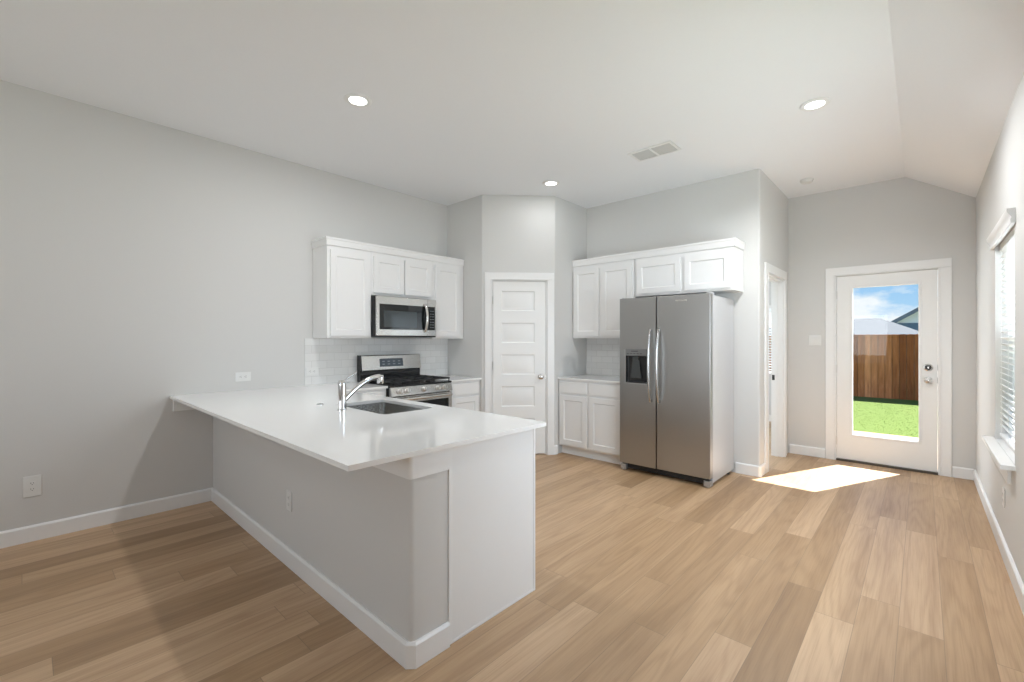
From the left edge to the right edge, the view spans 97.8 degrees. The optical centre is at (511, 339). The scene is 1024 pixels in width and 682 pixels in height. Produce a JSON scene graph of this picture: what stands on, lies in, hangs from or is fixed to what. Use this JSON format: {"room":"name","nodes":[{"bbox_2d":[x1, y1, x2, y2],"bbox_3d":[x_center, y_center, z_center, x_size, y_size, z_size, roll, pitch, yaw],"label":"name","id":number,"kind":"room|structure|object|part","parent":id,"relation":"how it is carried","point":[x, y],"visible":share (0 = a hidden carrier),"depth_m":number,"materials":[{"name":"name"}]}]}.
{"room":"kitchen","nodes":[
{"label":"kitchen","id":0,"kind":"room"},
{"bbox_2d":[0,80,446,531],"bbox_3d":[-3.306,-0.166,3.027,0.120,3.052,7.431,0,0,43],"label":"wall","id":1,"kind":"structure","parent":0,"point":[143,263],"depth_m":3.42,"materials":[{"name":"paint"}]},
{"bbox_2d":[23,475,40,497],"bbox_3d":[-3.234,0.990,3.011,0.007,0.140,0.086,0,0,43],"label":"wall outlet","id":2,"kind":"object","parent":1,"relation":"attached to","point":[31,484],"visible":1,"depth_m":3.01,"materials":[{"name":"white plastic"}]},
{"bbox_2d":[0,487,212,548],"bbox_3d":[-4.107,1.306,2.054,0.015,0.107,4.675,0,0,43],"label":"baseboard","id":3,"kind":"structure","parent":1,"relation":"attached to","point":[12,537],"depth_m":3.25,"materials":[{"name":"white paint"}]},
{"bbox_2d":[173,400,193,410],"bbox_3d":[-2.621,0.523,3.669,0.022,0.104,0.262,0,0,43],"label":"trim","id":4,"kind":"structure","parent":1,"relation":"attached to","point":[177,406],"depth_m":3.59,"materials":[{"name":"white paint"}]},
{"bbox_2d":[235,372,250,381],"bbox_3d":[-2.376,0.330,3.947,0.007,0.080,0.124,0,0,43],"label":"wall outlet","id":5,"kind":"object","parent":1,"relation":"attached to","point":[239,376],"visible":1,"depth_m":3.94,"materials":[{"name":"white plastic"}]},
{"bbox_2d":[313,245,370,337],"bbox_3d":[-1.688,-0.456,4.457,0.328,0.892,0.455,0,0,43],"label":"upper cabinet","id":6,"kind":"object","parent":1,"relation":"attached to","point":[341,275],"visible":1,"depth_m":4.33,"materials":[{"name":"paint"}]},
{"bbox_3d":[-1.575,-0.443,4.353,0.019,0.814,0.404,0,0,43],"label":"door","id":7,"kind":"part","parent":6,"relation":"part of","materials":[{"name":"paint"}]},
{"bbox_2d":[311,236,463,265],"bbox_3d":[-1.277,-0.929,4.908,0.324,0.078,1.706,0,0,43],"label":"crown molding","id":8,"kind":"structure","parent":6,"relation":"on","point":[326,240],"depth_m":4.61,"materials":[{"name":"paint"}]},
{"bbox_2d":[305,338,447,385],"bbox_3d":[-1.415,0.220,4.993,0.008,0.458,1.774,0,0,43],"label":"backsplash","id":9,"kind":"structure","parent":1,"relation":"attached to","point":[335,360],"depth_m":4.71,"materials":[{"name":"tile"}]},
{"bbox_2d":[306,367,317,375],"bbox_3d":[-1.962,0.315,4.385,0.007,0.074,0.118,0,0,43],"label":"wall outlet","id":10,"kind":"object","parent":9,"relation":"attached to","point":[309,371],"visible":1,"depth_m":4.38,"materials":[{"name":"white plastic"}]},
{"bbox_2d":[371,252,431,299],"bbox_3d":[-1.275,-0.677,4.907,0.328,0.450,0.766,0,0,43],"label":"upper cabinet","id":11,"kind":"object","parent":1,"relation":"attached to","point":[391,275],"visible":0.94,"depth_m":4.76,"materials":[{"name":"paint"}]},
{"bbox_3d":[-1.285,-0.664,4.668,0.019,0.372,0.352,0,0,43],"label":"door","id":12,"kind":"part","parent":11,"relation":"part of","materials":[{"name":"paint"}]},
{"bbox_2d":[371,295,435,336],"bbox_3d":[-1.227,-0.234,4.863,0.454,0.420,0.752,0,0,43],"label":"microwave oven","id":13,"kind":"object","parent":11,"relation":"attached to","point":[390,316],"visible":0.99,"depth_m":4.70,"materials":[{"name":"silver metal"}]},
{"bbox_3d":[-1.133,-0.232,4.718,0.004,0.260,0.595,0,0,43],"label":"door glass","id":14,"kind":"part","parent":13,"relation":"part of","materials":[{"name":"black glass"}]},
{"bbox_3d":[-0.939,-0.234,4.892,0.069,0.315,0.033,0,0,43],"label":"door handle","id":15,"kind":"part","parent":13,"relation":"part of","materials":[{"name":"metal"}]},
{"bbox_3d":[-0.900,-0.239,4.992,0.027,0.402,0.116,0,0,43],"label":"control panel","id":16,"kind":"part","parent":13,"relation":"part of","materials":[{"name":"metal"}]},
{"bbox_3d":[-1.037,-0.664,4.939,0.019,0.372,0.350,0,0,43],"label":"door","id":17,"kind":"part","parent":11,"relation":"part of","materials":[{"name":"paint"}]},
{"bbox_2d":[416,261,462,338],"bbox_3d":[-0.857,-0.456,5.363,0.328,0.892,0.468,0,0,43],"label":"upper cabinet","id":18,"kind":"object","parent":1,"relation":"attached to","point":[447,279],"visible":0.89,"depth_m":5.25,"materials":[{"name":"paint"}]},
{"bbox_3d":[-0.756,-0.443,5.245,0.019,0.814,0.368,0,0,43],"label":"door","id":19,"kind":"part","parent":18,"relation":"part of","materials":[{"name":"paint"}]},
{"bbox_2d":[213,416,447,641],"bbox_3d":[-1.409,0.916,2.884,2.871,0.888,0.195,0,0,43],"label":"wall","id":20,"kind":"structure","parent":0,"point":[381,536],"depth_m":2.14,"materials":[{"name":"paint"}]},
{"bbox_2d":[286,490,291,511],"bbox_3d":[-1.339,0.969,2.682,0.074,0.118,0.007,0,0,43],"label":"wall outlet","id":21,"kind":"object","parent":20,"relation":"attached to","point":[288,493],"visible":1,"depth_m":2.67,"materials":[{"name":"white plastic"}]},
{"bbox_2d":[211,488,449,668],"bbox_3d":[-1.403,1.306,2.868,2.872,0.107,0.210,0,0,43],"label":"baseboard","id":22,"kind":"structure","parent":20,"relation":"attached to","point":[410,655],"depth_m":2.16,"materials":[{"name":"white paint"}]},
{"bbox_2d":[373,448,449,479],"bbox_3d":[-1.397,0.523,2.865,2.853,0.104,0.207,0,0,43],"label":"trim","id":23,"kind":"structure","parent":20,"relation":"attached to","point":[418,466],"depth_m":1.89,"materials":[{"name":"white paint"}]},
{"bbox_2d":[0,0,1023,207],"bbox_3d":[-0.636,-1.610,2.280,5.067,0.663,9.940,0,0,43],"label":"ceiling","id":24,"kind":"structure","parent":0,"point":[470,98],"depth_m":2.89,"materials":[{"name":"paint"}]},
{"bbox_2d":[344,93,371,107],"bbox_3d":[-1.089,-1.686,3.156,0.188,0.012,0.188,0,0,43],"label":"recessed light","id":25,"kind":"object","parent":24,"relation":"in","point":[359,100],"visible":1,"depth_m":3.15,"materials":[{"name":"white paint"}]},
{"bbox_2d":[542,180,559,186],"bbox_3d":[0.422,-1.686,4.832,0.188,0.012,0.188,0,0,43],"label":"recessed light","id":26,"kind":"object","parent":24,"relation":"in","point":[550,183],"visible":1,"depth_m":4.83,"materials":[{"name":"white paint"}]},
{"bbox_2d":[627,140,680,161],"bbox_3d":[1.276,-1.686,4.011,0.410,0.012,0.238,0,0,43],"label":"ceiling vent","id":27,"kind":"object","parent":24,"relation":"in","point":[667,147],"visible":1,"depth_m":4.00,"materials":[{"name":"white metal"}]},
{"bbox_2d":[800,178,813,184],"bbox_3d":[3.124,-1.673,4.733,0.124,0.038,0.124,0,0,43],"label":"smoke detector","id":28,"kind":"object","parent":24,"relation":"attached to","point":[805,181],"visible":1,"depth_m":4.70,"materials":[{"name":"white plastic"}]},
{"bbox_2d":[799,97,830,111],"bbox_3d":[2.178,-1.686,3.211,0.188,0.012,0.188,0,0,43],"label":"recessed light","id":29,"kind":"object","parent":24,"relation":"in","point":[814,104],"visible":1,"depth_m":3.20,"materials":[{"name":"white paint"}]},
{"bbox_2d":[0,421,1023,681],"bbox_3d":[0.077,1.385,3.071,5.047,0.050,12.070,0,0,43],"label":"floor","id":30,"kind":"structure","parent":0,"point":[810,568],"depth_m":2.36,"materials":[{"name":"brown wood"}]},
{"bbox_2d":[356,388,385,396],"bbox_3d":[-1.578,0.915,4.362,0.616,0.887,0.434,0,0,43],"label":"base cabinet","id":31,"kind":"object","parent":30,"relation":"on","point":[381,392],"visible":0.1,"depth_m":4.24,"materials":[{"name":"paint"}]},
{"bbox_3d":[-1.357,0.561,4.161,0.019,0.127,0.376,0,0,43],"label":"drawer","id":32,"kind":"part","parent":31,"relation":"part of","materials":[{"name":"paint"}]},
{"bbox_2d":[357,354,452,406],"bbox_3d":[-1.117,0.764,4.759,0.725,1.190,0.758,0,0,43],"label":"gas range","id":33,"kind":"object","parent":30,"relation":"on","point":[403,379],"visible":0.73,"depth_m":4.74,"materials":[{"name":"silver metal"}]},
{"bbox_3d":[-1.333,0.253,4.944,0.015,0.086,0.293,0,0,43],"label":"display panel","id":34,"kind":"part","parent":33,"relation":"part of","materials":[{"name":"black glass"}]},
{"bbox_2d":[368,379,451,387],"bbox_3d":[-1.123,0.457,4.764,0.580,0.018,0.758,0,0,43],"label":"cooktop","id":35,"kind":"object","parent":33,"relation":"in","point":[433,382],"depth_m":4.57,"materials":[{"name":"black metal"}]},
{"bbox_2d":[386,388,445,396],"bbox_3d":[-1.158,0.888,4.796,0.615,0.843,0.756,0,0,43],"label":"control panel","id":36,"kind":"object","parent":33,"relation":"in","point":[388,390],"depth_m":4.34,"materials":[{"name":"silver metal"}]},
{"bbox_3d":[-0.914,0.512,4.572,0.046,0.090,0.752,0,0,43],"label":"control panel","id":37,"kind":"part","parent":33,"relation":"part of","materials":[{"name":"metal"}]},
{"bbox_3d":[-0.917,0.859,4.575,0.036,0.593,0.748,0,0,43],"label":"oven door","id":38,"kind":"part","parent":33,"relation":"part of","materials":[{"name":"metal"}]},
{"bbox_3d":[-0.877,0.585,4.538,0.073,0.025,0.657,0,0,43],"label":"oven handle","id":39,"kind":"part","parent":33,"relation":"part of","materials":[{"name":"metal"}]},
{"bbox_2d":[451,380,479,410],"bbox_3d":[-0.749,0.915,5.265,0.616,0.887,0.466,0,0,43],"label":"base cabinet","id":40,"kind":"object","parent":30,"relation":"on","point":[466,394],"visible":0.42,"depth_m":5.07,"materials":[{"name":"paint"}]},
{"bbox_2d":[439,375,481,381],"bbox_3d":[-0.747,0.461,5.263,0.627,0.021,0.474,0,0,43],"label":"countertop","id":41,"kind":"structure","parent":40,"relation":"on","point":[452,378],"depth_m":5.14,"materials":[{"name":"white stone"}]},
{"bbox_3d":[-0.529,0.561,5.063,0.019,0.127,0.406,0,0,43],"label":"drawer","id":42,"kind":"part","parent":40,"relation":"part of","materials":[{"name":"paint"}]},
{"bbox_3d":[-0.529,0.944,5.063,0.019,0.577,0.406,0,0,43],"label":"door","id":43,"kind":"part","parent":40,"relation":"part of","materials":[{"name":"paint"}]},
{"bbox_2d":[448,429,534,644],"bbox_3d":[-1.130,0.915,3.180,2.875,0.887,0.617,0,0,43],"label":"base cabinet","id":44,"kind":"object","parent":30,"relation":"on","point":[491,482],"visible":0.21,"depth_m":2.17,"materials":[{"name":"paint"}]},
{"bbox_2d":[169,382,545,470],"bbox_3d":[-1.121,0.461,3.162,2.917,0.021,1.588,0,0,43],"label":"countertop","id":45,"kind":"structure","parent":44,"relation":"on","point":[351,439],"depth_m":2.45,"materials":[{"name":"white stone"}]},
{"bbox_2d":[337,372,383,410],"bbox_3d":[-0.993,0.332,2.944,0.060,0.236,0.324,0,0,43],"label":"kitchen faucet","id":46,"kind":"object","parent":45,"relation":"on","point":[343,397],"visible":1,"depth_m":2.86,"materials":[{"name":"silver metal"}]},
{"bbox_2d":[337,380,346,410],"bbox_3d":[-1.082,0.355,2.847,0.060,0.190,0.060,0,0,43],"label":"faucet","id":47,"kind":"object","parent":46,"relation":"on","point":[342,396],"depth_m":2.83,"materials":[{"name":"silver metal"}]},
{"bbox_3d":[-0.994,0.323,2.943,0.035,0.175,0.274,0,0,43],"label":"spout","id":48,"kind":"part","parent":46,"relation":"part of","materials":[{"name":"silver metal"}]},
{"bbox_2d":[346,402,421,413],"bbox_3d":[-0.866,0.570,3.013,0.632,0.196,0.384,0,0,43],"label":"sink","id":49,"kind":"object","parent":45,"relation":"in","point":[381,407],"visible":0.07,"depth_m":3.27,"materials":[{"name":"metal"}]},
{"bbox_2d":[559,379,622,464],"bbox_3d":[1.069,0.915,5.258,0.845,0.887,0.622,0,0,43],"label":"base cabinet","id":50,"kind":"object","parent":30,"relation":"on","point":[589,412],"visible":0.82,"depth_m":5.02,"materials":[{"name":"paint"}]},
{"bbox_3d":[0.709,0.561,5.179,0.376,0.127,0.019,0,0,43],"label":"drawer","id":51,"kind":"part","parent":50,"relation":"part of","materials":[{"name":"paint"}]},
{"bbox_3d":[0.709,0.944,5.179,0.376,0.577,0.019,0,0,43],"label":"door","id":52,"kind":"part","parent":50,"relation":"part of","materials":[{"name":"paint"}]},
{"bbox_2d":[558,374,619,383],"bbox_3d":[1.069,0.461,5.254,0.856,0.021,0.632,0,0,43],"label":"countertop","id":53,"kind":"structure","parent":50,"relation":"on","point":[586,377],"depth_m":5.16,"materials":[{"name":"white stone"}]},
{"bbox_3d":[1.015,0.561,4.899,0.386,0.127,0.019,0,0,43],"label":"drawer","id":54,"kind":"part","parent":50,"relation":"part of","materials":[{"name":"paint"}]},
{"bbox_3d":[1.015,0.944,4.899,0.386,0.577,0.019,0,0,43],"label":"door","id":55,"kind":"part","parent":50,"relation":"part of","materials":[{"name":"paint"}]},
{"bbox_2d":[620,292,733,487],"bbox_3d":[1.671,0.462,4.585,0.912,1.795,0.783,0,0,43],"label":"refrigerator","id":56,"kind":"object","parent":30,"relation":"on","point":[677,351],"visible":1,"depth_m":4.31,"materials":[{"name":"metal"}]},
{"bbox_3d":[1.263,0.277,4.539,0.262,0.357,0.006,0,0,43],"label":"dispenser frame","id":57,"kind":"part","parent":56,"relation":"part of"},
{"bbox_3d":[1.264,0.132,4.540,0.238,0.067,0.009,0,0,43],"label":"dispenser panel","id":58,"kind":"part","parent":56,"relation":"part of","materials":[{"name":"silver metal"}]},
{"bbox_3d":[1.294,0.426,4.559,0.394,1.697,0.068,0,0,43],"label":"freezer door","id":59,"kind":"part","parent":56,"relation":"part of","materials":[{"name":"metal"}]},
{"bbox_3d":[1.353,0.261,4.402,0.024,0.727,0.083,0,0,43],"label":"door handle","id":60,"kind":"part","parent":56,"relation":"part of","materials":[{"name":"metal"}]},
{"bbox_2d":[447,195,586,452],"bbox_3d":[0.053,-0.166,5.536,1.874,3.052,0.594,0,0,-2],"label":"wall","id":61,"kind":"structure","parent":0,"point":[490,233],"depth_m":5.30,"materials":[{"name":"paint"}]},
{"bbox_2d":[492,280,546,454],"bbox_3d":[0.088,0.328,5.270,0.658,2.064,0.178,0,0,-4],"label":"door","id":62,"kind":"structure","parent":61,"relation":"in","point":[519,307],"depth_m":5.26,"materials":[{"name":"paint"}]},
{"bbox_2d":[485,272,553,454],"bbox_3d":[0.090,0.288,5.240,0.817,2.143,0.023,0,0,-4],"label":"trim","id":63,"kind":"structure","parent":61,"relation":"attached to","point":[489,276],"depth_m":5.25,"materials":[{"name":"white paint"}]},
{"bbox_2d":[554,445,557,454],"bbox_3d":[0.517,1.306,5.281,0.061,0.107,0.020,0,0,-33],"label":"baseboard","id":64,"kind":"structure","parent":61,"relation":"attached to","point":[555,446],"depth_m":5.27,"materials":[{"name":"white paint"}]},
{"bbox_2d":[587,169,762,471],"bbox_3d":[1.252,-0.166,5.598,3.362,3.052,0.120,0,0,43],"label":"wall","id":65,"kind":"structure","parent":0,"point":[730,206],"depth_m":4.59,"materials":[{"name":"paint"}]},
{"bbox_2d":[586,338,619,375],"bbox_3d":[1.294,0.212,5.472,0.892,0.474,0.008,0,0,43],"label":"backsplash","id":66,"kind":"structure","parent":65,"relation":"attached to","point":[602,354],"depth_m":5.60,"materials":[{"name":"tile"}]},
{"bbox_2d":[573,259,639,337],"bbox_3d":[1.161,-0.458,5.374,0.827,0.888,0.328,0,0,43],"label":"upper cabinet","id":67,"kind":"object","parent":65,"relation":"attached to","point":[598,289],"visible":0.83,"depth_m":5.26,"materials":[{"name":"paint"}]},
{"bbox_3d":[0.899,-0.445,5.406,0.354,0.810,0.019,0,0,43],"label":"door","id":68,"kind":"part","parent":67,"relation":"part of","materials":[{"name":"paint"}]},
{"bbox_3d":[1.199,-0.445,5.130,0.388,0.810,0.019,0,0,43],"label":"door","id":69,"kind":"part","parent":67,"relation":"part of","materials":[{"name":"paint"}]},
{"bbox_2d":[635,246,742,297],"bbox_3d":[1.850,-0.689,4.742,1.029,0.426,0.328,0,0,43],"label":"upper cabinet","id":70,"kind":"object","parent":65,"relation":"attached to","point":[716,270],"visible":1,"depth_m":4.56,"materials":[{"name":"paint"}]},
{"bbox_2d":[572,237,744,266],"bbox_3d":[1.550,-0.937,5.020,1.878,0.078,0.324,0,0,43],"label":"crown molding","id":71,"kind":"structure","parent":70,"relation":"on","point":[734,241],"depth_m":4.74,"materials":[{"name":"paint"}]},
{"bbox_3d":[1.567,-0.676,4.793,0.482,0.348,0.019,0,0,43],"label":"door","id":72,"kind":"part","parent":70,"relation":"part of","materials":[{"name":"paint"}]},
{"bbox_3d":[1.940,-0.676,4.450,0.444,0.348,0.019,0,0,43],"label":"door","id":73,"kind":"part","parent":70,"relation":"part of","materials":[{"name":"paint"}]},
{"bbox_2d":[735,462,765,476],"bbox_3d":[2.426,1.306,4.542,0.234,0.107,0.182,0,0,43],"label":"baseboard","id":74,"kind":"structure","parent":65,"relation":"attached to","point":[742,468],"depth_m":4.47,"materials":[{"name":"white paint"}]},
{"bbox_2d":[769,281,770,414],"bbox_3d":[2.436,-0.015,6.926,3.312,2.750,3.439,0,0,43],"label":"wall","id":75,"kind":"structure","parent":0,"point":[769,281],"depth_m":7.41,"materials":[{"name":"paint"}]},
{"bbox_2d":[763,172,787,462],"bbox_3d":[3.609,-0.166,5.769,0.120,3.052,3.319,0,0,43],"label":"wall","id":76,"kind":"structure","parent":0,"point":[775,202],"depth_m":4.86,"materials":[{"name":"paint"}]},
{"bbox_2d":[764,262,786,472],"bbox_3d":[2.849,0.287,4.924,0.143,2.145,0.945,0,0,43],"label":"trim","id":77,"kind":"structure","parent":76,"relation":"attached to","point":[776,276],"depth_m":5.16,"materials":[{"name":"white paint"}]},
{"bbox_2d":[788,177,975,469],"bbox_3d":[3.978,-0.191,4.859,1.755,3.102,0.140,0,0,43],"label":"wall","id":78,"kind":"structure","parent":0,"point":[904,219],"depth_m":4.85,"materials":[{"name":"paint"}]},
{"bbox_2d":[790,444,824,457],"bbox_3d":[3.456,1.306,5.232,0.351,0.107,0.015,0,0,43],"label":"baseboard","id":79,"kind":"structure","parent":78,"relation":"attached to","point":[795,449],"depth_m":5.22,"materials":[{"name":"white paint"}]},
{"bbox_2d":[809,335,820,344],"bbox_3d":[3.514,0.010,5.182,0.120,0.120,0.010,0,0,43],"label":"light switch","id":80,"kind":"object","parent":78,"relation":"attached to","point":[813,339],"visible":1,"depth_m":5.18,"materials":[{"name":"white plastic"}]},
{"bbox_2d":[835,268,939,474],"bbox_3d":[3.996,0.318,4.793,0.862,2.084,0.203,0,0,43],"label":"door","id":81,"kind":"structure","parent":78,"relation":"in","point":[923,455],"depth_m":4.69,"materials":[{"name":"paint"}]},
{"bbox_3d":[3.994,0.240,4.789,0.582,1.668,0.059,0,0,43],"label":"glass frame","id":82,"kind":"part","parent":81,"relation":"part of","materials":[{"name":"clear glass"}]},
{"bbox_3d":[4.206,0.415,4.513,0.068,0.068,0.074,0,0,43],"label":"knob","id":83,"kind":"part","parent":81,"relation":"part of","materials":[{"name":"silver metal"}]},
{"bbox_2d":[825,258,951,476],"bbox_3d":[3.965,0.277,4.761,1.029,2.167,0.022,0,0,43],"label":"trim","id":84,"kind":"structure","parent":78,"relation":"attached to","point":[945,264],"depth_m":4.46,"materials":[{"name":"white paint"}]},
{"bbox_2d":[952,466,973,479],"bbox_3d":[4.404,1.306,4.363,0.147,0.107,0.015,0,0,43],"label":"baseboard","id":85,"kind":"structure","parent":78,"relation":"attached to","point":[957,472],"depth_m":4.36,"materials":[{"name":"white paint"}]},
{"bbox_2d":[976,72,1023,583],"bbox_3d":[1.213,-0.034,0.651,0.140,2.788,10.040,0,0,43],"label":"wall","id":86,"kind":"structure","parent":0,"point":[1001,188],"depth_m":3.14,"materials":[{"name":"paint"}]},
{"bbox_2d":[974,469,1023,615],"bbox_3d":[1.151,1.306,0.698,0.015,0.107,9.785,0,0,43],"label":"baseboard","id":87,"kind":"structure","parent":86,"relation":"attached to","point":[1018,586],"depth_m":2.77,"materials":[{"name":"white paint"}]},
{"bbox_2d":[982,323,1015,484],"bbox_3d":[3.168,0.086,2.829,0.195,1.513,1.038,0,0,43],"label":"window","id":88,"kind":"structure","parent":86,"relation":"in","point":[1002,461],"depth_m":2.78,"materials":[{"name":"white paint"}]},
{"bbox_2d":[987,207,1015,453],"bbox_3d":[3.151,-0.026,2.840,0.108,1.408,1.041,0,0,43],"label":"window blind","id":89,"kind":"object","parent":88,"relation":"attached to","point":[1007,220],"visible":0.66,"depth_m":2.88,"materials":[{"name":"white paint"}]},
{"bbox_3d":[3.378,0.018,3.047,0.054,1.279,0.003,0,0,43],"label":"ladder cord","id":90,"kind":"part","parent":89,"relation":"part of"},
{"bbox_3d":[3.158,0.668,2.807,0.050,0.020,0.883,0,0,43],"label":"rail","id":91,"kind":"part","parent":89,"relation":"part of","materials":[{"name":"white plastic"}]},
{"bbox_3d":[3.158,0.018,2.807,0.054,1.279,0.003,0,0,43],"label":"ladder cord","id":92,"kind":"part","parent":89,"relation":"part of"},
{"bbox_3d":[3.206,0.019,2.763,0.050,1.380,0.901,0,0,43],"label":"frame","id":93,"kind":"part","parent":88,"relation":"part of","materials":[{"name":"white paint"}]},
{"bbox_2d":[1002,487,1004,507],"bbox_3d":[3.100,0.995,2.817,0.007,0.118,0.074,0,0,43],"label":"wall outlet","id":94,"kind":"object","parent":86,"relation":"attached to","point":[1003,489],"visible":1,"depth_m":2.80,"materials":[{"name":"white plastic"}]},
{"label":"outside","id":95,"kind":"structure","parent":0,"visible":0},
{"bbox_2d":[853,396,918,437],"bbox_3d":[15.549,1.540,16.948,80.000,0.060,74.000,0,0,43],"label":"lawn","id":96,"kind":"structure","parent":95,"point":[904,409],"depth_m":8.88,"materials":[{"name":"green plant"}]},
{"bbox_2d":[769,318,917,334],"bbox_3d":[17.018,0.285,24.761,10.600,2.750,9.500,0,0,43],"label":"neighbor house","id":97,"kind":"structure","parent":96,"relation":"on","point":[870,326],"depth_m":21.48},
{"bbox_2d":[769,334,918,400],"bbox_3d":[9.753,0.721,12.186,12.104,1.718,0.150,0,0,43],"label":"wooden fence","id":98,"kind":"object","parent":96,"relation":"on","point":[884,366],"visible":0.15,"depth_m":11.90,"materials":[{"name":"brown wood"}]},
{"bbox_2d":[891,308,917,330],"bbox_3d":[30.716,-0.980,30.039,8.170,5.280,10.800,0,0,43],"label":"neighbor house","id":99,"kind":"structure","parent":96,"relation":"on","point":[910,319],"depth_m":28.27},
{"bbox_3d":[4.093,0.005,7.692,1.128,1.148,0.050,0,0,43],"label":"window","id":100,"kind":"structure","parent":0,"visible":0},
{"bbox_2d":[769,305,770,373],"bbox_3d":[4.055,0.005,7.652,1.118,1.142,0.054,0,0,43],"label":"window blind","id":101,"kind":"object","parent":100,"relation":"attached to","point":[769,305],"visible":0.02,"depth_m":7.42,"materials":[{"name":"white plastic"}]}
]}

